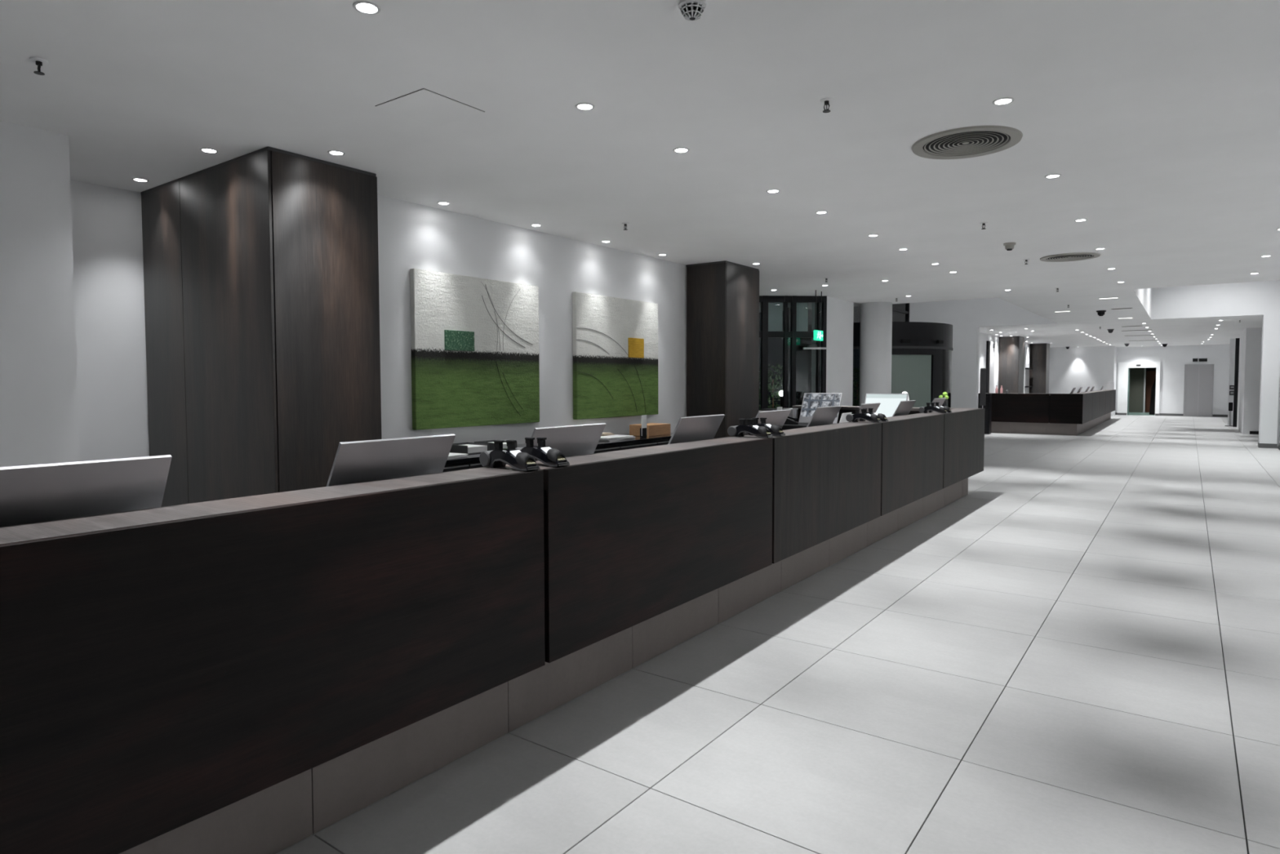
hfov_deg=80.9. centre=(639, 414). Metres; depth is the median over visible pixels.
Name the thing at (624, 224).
sprinkler
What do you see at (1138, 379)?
door
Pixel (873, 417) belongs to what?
hood
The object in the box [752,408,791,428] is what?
monitor
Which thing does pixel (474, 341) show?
painting
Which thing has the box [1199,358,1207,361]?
display
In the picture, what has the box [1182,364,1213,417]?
door
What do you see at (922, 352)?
wall
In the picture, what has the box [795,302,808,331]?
blind
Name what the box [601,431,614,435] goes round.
paper stack
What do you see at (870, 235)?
recessed light
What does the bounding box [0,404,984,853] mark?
reception desk
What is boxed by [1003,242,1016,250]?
smoke detector
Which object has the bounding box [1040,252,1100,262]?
ceiling vent
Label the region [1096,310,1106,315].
dome camera
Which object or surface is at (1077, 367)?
wall
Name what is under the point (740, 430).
card terminal
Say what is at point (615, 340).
painting
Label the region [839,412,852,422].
holder
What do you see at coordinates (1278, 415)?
wall
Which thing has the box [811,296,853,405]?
wall
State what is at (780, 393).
garden light
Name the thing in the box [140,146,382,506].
pillar
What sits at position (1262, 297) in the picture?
wall
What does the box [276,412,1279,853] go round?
floor
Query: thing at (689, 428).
monitor
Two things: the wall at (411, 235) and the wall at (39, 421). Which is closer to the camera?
the wall at (39, 421)
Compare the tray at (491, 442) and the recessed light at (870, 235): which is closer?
the tray at (491, 442)
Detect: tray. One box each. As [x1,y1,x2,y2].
[449,442,489,453]
[474,440,516,450]
[760,408,777,410]
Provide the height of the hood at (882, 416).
0.055 m
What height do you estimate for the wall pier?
2.966 m
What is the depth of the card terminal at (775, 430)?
5.12 m
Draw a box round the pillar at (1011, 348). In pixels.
[998,336,1024,393]
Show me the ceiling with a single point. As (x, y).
(1158, 121)
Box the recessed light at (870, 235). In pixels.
[867,234,878,236]
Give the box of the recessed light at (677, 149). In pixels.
[672,147,689,152]
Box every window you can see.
[759,295,826,408]
[786,302,909,408]
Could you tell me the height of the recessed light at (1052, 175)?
0.004 m
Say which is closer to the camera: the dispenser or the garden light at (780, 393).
the garden light at (780, 393)
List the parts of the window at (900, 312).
pane, pane, pane, pane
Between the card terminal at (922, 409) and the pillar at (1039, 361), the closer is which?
the card terminal at (922, 409)
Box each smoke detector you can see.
[678,0,706,21]
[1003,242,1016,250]
[1106,328,1114,333]
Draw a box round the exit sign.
[813,289,822,341]
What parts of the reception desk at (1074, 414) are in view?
panel, panel, panel, panel, panel, panel, panel, panel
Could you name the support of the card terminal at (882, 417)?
on the reception desk at (252, 674)
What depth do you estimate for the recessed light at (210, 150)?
4.69 m
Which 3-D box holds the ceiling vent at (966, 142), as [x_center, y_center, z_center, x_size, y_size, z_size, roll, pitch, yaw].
[1.982,-1.733,4.569,0.620,0.182,0.620,2,3,36]
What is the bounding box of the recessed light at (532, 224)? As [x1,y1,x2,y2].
[530,223,542,226]
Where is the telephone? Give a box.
[783,416,798,424]
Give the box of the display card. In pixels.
[640,414,646,437]
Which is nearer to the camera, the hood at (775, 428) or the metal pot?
the hood at (775, 428)
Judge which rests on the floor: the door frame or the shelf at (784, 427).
the shelf at (784, 427)
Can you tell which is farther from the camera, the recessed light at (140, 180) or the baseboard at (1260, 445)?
the baseboard at (1260, 445)
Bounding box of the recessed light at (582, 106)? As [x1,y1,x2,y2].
[575,102,595,110]
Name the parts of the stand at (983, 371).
panel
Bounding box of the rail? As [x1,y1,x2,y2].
[803,344,826,349]
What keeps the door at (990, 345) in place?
in the wall at (984, 337)
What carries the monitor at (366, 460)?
on the countertop
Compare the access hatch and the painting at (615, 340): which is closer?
the access hatch
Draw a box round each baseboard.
[1159,413,1227,417]
[1249,431,1258,434]
[1257,442,1277,448]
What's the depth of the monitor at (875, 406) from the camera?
7.33 m
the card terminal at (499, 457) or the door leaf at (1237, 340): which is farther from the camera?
the door leaf at (1237, 340)
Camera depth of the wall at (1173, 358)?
31.64 m
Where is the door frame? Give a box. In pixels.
[1117,361,1160,415]
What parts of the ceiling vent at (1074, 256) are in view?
ring blade, ring blade, ring blade, ring blade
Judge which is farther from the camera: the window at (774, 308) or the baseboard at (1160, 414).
the baseboard at (1160, 414)
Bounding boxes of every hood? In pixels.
[757,426,769,434]
[770,424,782,433]
[870,413,879,420]
[877,413,886,419]
[938,406,946,411]
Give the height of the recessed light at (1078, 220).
0.004 m
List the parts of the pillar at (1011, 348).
panel, panel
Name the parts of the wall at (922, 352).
door, post, curved glass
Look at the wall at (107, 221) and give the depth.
5.58 m
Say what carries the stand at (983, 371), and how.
on the floor
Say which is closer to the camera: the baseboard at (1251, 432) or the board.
the baseboard at (1251, 432)
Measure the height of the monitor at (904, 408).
0.455 m
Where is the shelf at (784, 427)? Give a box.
[782,423,808,430]
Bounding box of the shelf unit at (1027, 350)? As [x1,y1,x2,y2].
[1023,346,1032,393]
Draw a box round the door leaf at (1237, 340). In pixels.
[1232,337,1239,426]
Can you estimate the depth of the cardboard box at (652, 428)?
8.14 m
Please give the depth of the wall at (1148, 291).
16.64 m
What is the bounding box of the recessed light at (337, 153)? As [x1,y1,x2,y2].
[327,150,345,155]
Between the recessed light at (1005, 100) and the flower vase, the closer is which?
the recessed light at (1005, 100)
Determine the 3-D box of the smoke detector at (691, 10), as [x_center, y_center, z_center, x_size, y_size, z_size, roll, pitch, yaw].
[0.201,-1.545,2.880,0.110,0.060,0.110,2,3,36]
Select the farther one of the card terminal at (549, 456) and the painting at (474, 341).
the painting at (474, 341)
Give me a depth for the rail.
12.58 m
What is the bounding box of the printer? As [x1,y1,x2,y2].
[759,407,782,411]
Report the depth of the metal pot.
10.05 m
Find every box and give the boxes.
[629,422,670,436]
[1106,382,1114,389]
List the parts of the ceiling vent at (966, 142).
ring blade, ring blade, ring blade, ring blade, ring blade, ring blade, ring blade, ring blade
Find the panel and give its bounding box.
[1229,385,1234,389]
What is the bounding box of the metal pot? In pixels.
[782,408,798,422]
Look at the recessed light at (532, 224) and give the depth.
6.93 m
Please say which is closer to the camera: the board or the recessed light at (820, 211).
the recessed light at (820, 211)
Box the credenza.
[442,432,672,471]
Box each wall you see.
[0,120,79,466]
[70,179,149,461]
[377,194,686,444]
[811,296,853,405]
[853,321,953,408]
[909,280,1279,408]
[978,332,1030,393]
[1048,346,1116,415]
[1115,344,1230,414]
[1142,288,1151,306]
[1142,367,1155,403]
[1236,327,1262,434]
[1276,368,1279,445]
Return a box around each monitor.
[0,454,172,526]
[326,434,455,486]
[531,422,606,460]
[667,413,724,444]
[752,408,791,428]
[799,392,842,423]
[806,405,841,426]
[858,402,880,413]
[864,393,908,417]
[892,400,915,416]
[929,397,946,411]
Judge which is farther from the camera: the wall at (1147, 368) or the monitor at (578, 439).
the wall at (1147, 368)
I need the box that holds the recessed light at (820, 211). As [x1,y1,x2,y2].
[815,210,827,213]
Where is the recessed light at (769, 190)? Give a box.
[766,189,780,192]
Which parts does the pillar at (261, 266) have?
panel, panel, panel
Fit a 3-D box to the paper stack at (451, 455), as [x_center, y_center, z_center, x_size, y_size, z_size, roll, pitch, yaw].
[-1.536,0.324,5.836,0.270,0.023,0.324,2,3,33]
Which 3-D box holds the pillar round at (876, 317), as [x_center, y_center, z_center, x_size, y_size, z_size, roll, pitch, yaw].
[4.432,-0.598,14.144,0.570,2.966,0.570,2,3,36]
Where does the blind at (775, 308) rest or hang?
attached to the window at (774, 308)
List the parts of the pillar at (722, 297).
panel, panel, panel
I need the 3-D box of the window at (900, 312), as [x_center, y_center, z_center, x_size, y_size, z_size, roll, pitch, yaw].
[5.231,-2.040,18.054,0.100,5.500,7.940,2,3,36]
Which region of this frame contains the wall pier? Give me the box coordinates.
[1258,314,1279,444]
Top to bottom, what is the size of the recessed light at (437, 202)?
0.004 m
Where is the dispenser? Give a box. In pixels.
[1228,402,1232,410]
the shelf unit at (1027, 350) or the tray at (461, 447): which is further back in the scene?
the shelf unit at (1027, 350)
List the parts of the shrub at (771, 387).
stem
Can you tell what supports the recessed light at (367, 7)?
in the ceiling
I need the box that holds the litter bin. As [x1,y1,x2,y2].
[977,393,991,434]
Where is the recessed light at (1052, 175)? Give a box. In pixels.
[1044,173,1061,177]
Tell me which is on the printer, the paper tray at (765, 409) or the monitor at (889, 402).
the paper tray at (765, 409)
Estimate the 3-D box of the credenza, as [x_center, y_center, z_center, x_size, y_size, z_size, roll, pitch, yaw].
[-0.806,0.746,7.065,0.610,0.930,3.960,2,3,36]
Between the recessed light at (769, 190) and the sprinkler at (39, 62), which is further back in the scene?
the recessed light at (769, 190)
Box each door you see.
[986,340,995,393]
[1128,367,1155,412]
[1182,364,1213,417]
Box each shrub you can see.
[759,363,782,409]
[852,367,859,406]
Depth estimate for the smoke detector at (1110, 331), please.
21.30 m
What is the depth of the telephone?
9.22 m
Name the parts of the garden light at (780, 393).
globe, post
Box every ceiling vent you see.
[911,125,1022,159]
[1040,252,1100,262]
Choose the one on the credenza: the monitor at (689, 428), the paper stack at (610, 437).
the paper stack at (610, 437)
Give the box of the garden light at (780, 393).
[778,390,782,407]
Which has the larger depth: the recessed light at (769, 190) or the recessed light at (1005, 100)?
the recessed light at (769, 190)
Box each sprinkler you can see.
[29,56,48,75]
[622,222,629,230]
[820,97,833,112]
[979,222,987,229]
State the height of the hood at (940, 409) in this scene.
0.055 m
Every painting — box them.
[409,268,539,430]
[572,291,657,419]
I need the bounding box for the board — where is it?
[1227,338,1235,425]
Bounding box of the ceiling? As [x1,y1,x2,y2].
[0,0,1279,347]
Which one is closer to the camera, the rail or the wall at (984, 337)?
the rail
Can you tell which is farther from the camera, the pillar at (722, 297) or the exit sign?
the exit sign
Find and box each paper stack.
[447,452,468,459]
[599,434,635,440]
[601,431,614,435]
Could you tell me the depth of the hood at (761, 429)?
4.94 m
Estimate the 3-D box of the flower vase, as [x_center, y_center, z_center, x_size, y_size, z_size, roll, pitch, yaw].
[4.152,-0.200,10.267,0.084,0.227,0.146,-2,3,-41]
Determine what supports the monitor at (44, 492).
on the countertop
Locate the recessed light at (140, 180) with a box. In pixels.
[131,177,149,182]
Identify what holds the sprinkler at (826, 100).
attached to the ceiling
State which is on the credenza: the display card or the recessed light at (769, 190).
the display card
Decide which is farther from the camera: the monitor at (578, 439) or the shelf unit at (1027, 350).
the shelf unit at (1027, 350)
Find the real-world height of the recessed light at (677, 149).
0.004 m
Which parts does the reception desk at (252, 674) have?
panel, panel, panel, panel, panel, panel, return panel, panel, panel, panel, panel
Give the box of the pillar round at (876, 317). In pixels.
[859,302,892,405]
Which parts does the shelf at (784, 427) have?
panel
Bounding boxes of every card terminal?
[479,440,539,471]
[515,436,569,466]
[727,418,773,437]
[745,417,785,435]
[845,408,881,422]
[858,408,888,422]
[918,402,947,413]
[928,402,951,413]
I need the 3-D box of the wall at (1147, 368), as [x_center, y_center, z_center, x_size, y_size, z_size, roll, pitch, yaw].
[23.333,-1.372,34.816,1.650,2.600,5.400,2,3,36]
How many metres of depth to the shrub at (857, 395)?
21.66 m
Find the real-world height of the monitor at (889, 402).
0.454 m
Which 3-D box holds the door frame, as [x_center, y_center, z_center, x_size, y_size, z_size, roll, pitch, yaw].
[21.639,-1.120,32.595,1.500,2.300,0.580,2,3,36]
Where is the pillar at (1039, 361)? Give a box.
[1029,342,1049,393]
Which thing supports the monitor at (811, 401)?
on the desk
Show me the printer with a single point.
(777, 408)
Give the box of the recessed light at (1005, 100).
[991,97,1014,105]
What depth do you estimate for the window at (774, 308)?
12.82 m
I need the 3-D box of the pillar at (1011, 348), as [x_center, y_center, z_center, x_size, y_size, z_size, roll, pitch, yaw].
[12.405,-1.101,25.119,0.600,2.966,0.950,2,3,36]
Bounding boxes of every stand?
[979,368,987,435]
[1224,402,1232,426]
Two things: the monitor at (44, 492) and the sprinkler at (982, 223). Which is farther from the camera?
the sprinkler at (982, 223)
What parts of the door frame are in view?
panel, glass, baseboard, head panel, panel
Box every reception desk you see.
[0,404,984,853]
[977,389,1115,435]
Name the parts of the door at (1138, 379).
frame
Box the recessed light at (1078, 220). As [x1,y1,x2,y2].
[1074,218,1087,221]
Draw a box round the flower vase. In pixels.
[938,391,948,406]
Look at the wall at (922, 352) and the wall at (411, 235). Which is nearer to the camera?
the wall at (411, 235)
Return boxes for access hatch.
[374,88,484,127]
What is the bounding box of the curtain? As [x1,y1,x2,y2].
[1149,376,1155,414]
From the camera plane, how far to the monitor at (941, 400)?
9.50 m
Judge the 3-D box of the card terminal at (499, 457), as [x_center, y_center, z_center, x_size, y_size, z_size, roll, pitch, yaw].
[-0.564,0.173,3.245,0.307,0.122,0.090,2,3,39]
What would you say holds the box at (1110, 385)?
on the reception desk at (1074, 414)
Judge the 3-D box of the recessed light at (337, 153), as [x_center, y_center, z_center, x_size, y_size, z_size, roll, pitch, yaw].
[-1.917,-1.650,4.742,0.104,0.004,0.104,2,3,36]
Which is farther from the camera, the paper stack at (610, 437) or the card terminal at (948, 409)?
the card terminal at (948, 409)
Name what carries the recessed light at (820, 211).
in the ceiling
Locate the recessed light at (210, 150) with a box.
[199,147,218,153]
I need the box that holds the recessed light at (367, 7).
[352,0,381,14]
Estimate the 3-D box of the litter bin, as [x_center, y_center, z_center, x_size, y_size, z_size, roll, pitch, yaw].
[9.838,-0.024,21.436,0.310,1.150,0.290,2,3,36]
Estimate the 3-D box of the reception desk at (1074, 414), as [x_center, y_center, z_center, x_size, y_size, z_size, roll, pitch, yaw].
[14.321,-0.227,25.805,2.650,1.150,11.450,2,3,36]
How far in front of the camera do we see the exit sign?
12.05 m
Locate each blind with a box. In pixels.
[768,302,782,331]
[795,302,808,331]
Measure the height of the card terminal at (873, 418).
0.122 m
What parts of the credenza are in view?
drawer, handle, drawer, drawer, handle, drawer, handle, drawer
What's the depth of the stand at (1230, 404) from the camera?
24.70 m
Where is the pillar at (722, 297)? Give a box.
[686,260,759,438]
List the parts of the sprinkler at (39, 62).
stem, frame arm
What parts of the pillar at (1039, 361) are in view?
panel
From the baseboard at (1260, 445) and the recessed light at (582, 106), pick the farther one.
the baseboard at (1260, 445)
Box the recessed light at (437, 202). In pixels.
[436,201,449,204]
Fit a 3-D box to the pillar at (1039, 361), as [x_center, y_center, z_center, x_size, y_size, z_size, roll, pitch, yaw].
[15.877,-1.320,29.884,0.590,2.966,0.850,2,3,36]
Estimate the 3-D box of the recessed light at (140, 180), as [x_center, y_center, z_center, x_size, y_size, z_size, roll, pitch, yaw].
[-3.567,-1.673,5.364,0.104,0.004,0.104,2,3,36]
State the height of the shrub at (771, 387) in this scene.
2.140 m
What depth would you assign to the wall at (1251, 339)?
20.98 m
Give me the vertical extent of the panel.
0.140 m

